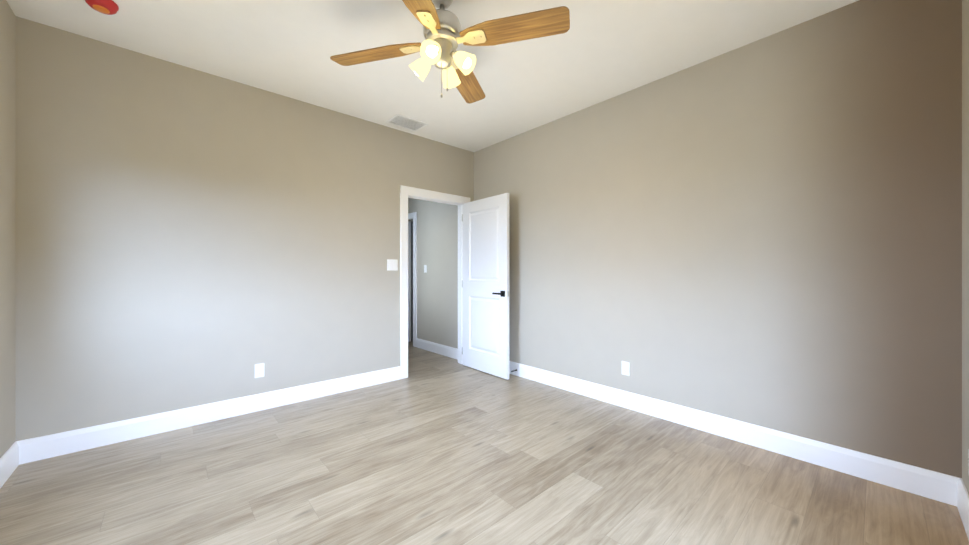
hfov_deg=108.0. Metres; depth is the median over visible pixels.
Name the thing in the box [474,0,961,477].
wall
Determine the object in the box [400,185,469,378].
door frame
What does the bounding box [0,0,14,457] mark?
wall
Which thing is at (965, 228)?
wall
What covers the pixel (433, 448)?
floor
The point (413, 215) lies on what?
door frame
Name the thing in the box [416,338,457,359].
baseboard
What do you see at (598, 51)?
ceiling
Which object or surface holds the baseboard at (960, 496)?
attached to the wall at (965, 228)
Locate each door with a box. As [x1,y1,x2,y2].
[411,221,412,341]
[462,193,508,379]
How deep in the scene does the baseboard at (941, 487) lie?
2.30 m
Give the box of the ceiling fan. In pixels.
[330,0,569,103]
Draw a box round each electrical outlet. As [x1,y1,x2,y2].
[255,363,263,377]
[622,361,629,375]
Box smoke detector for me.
[85,0,118,14]
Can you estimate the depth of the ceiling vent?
3.68 m
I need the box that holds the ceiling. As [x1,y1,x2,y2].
[6,0,858,151]
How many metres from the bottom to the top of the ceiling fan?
0.608 m
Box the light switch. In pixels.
[387,259,397,270]
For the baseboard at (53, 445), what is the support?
attached to the wall at (186, 237)
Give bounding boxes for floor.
[0,341,968,544]
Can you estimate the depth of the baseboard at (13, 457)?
2.05 m
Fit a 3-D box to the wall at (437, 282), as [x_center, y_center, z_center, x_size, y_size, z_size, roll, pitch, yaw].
[-1.064,-0.197,5.674,0.170,2.740,2.609,0,0,-42]
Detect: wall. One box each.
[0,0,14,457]
[15,16,473,440]
[408,198,457,348]
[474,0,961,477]
[962,0,968,493]
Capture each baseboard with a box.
[0,440,23,487]
[24,366,400,463]
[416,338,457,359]
[509,361,951,504]
[952,476,968,539]
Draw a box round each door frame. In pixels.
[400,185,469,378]
[408,212,416,346]
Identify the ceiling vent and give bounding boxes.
[385,114,428,131]
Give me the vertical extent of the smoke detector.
0.050 m
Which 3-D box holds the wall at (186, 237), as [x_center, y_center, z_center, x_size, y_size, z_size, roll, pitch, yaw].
[-1.542,-0.197,3.414,3.657,2.740,0.120,0,0,-42]
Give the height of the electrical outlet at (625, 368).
0.115 m
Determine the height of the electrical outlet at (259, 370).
0.115 m
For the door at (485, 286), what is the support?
in the wall at (186, 237)
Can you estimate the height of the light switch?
0.120 m

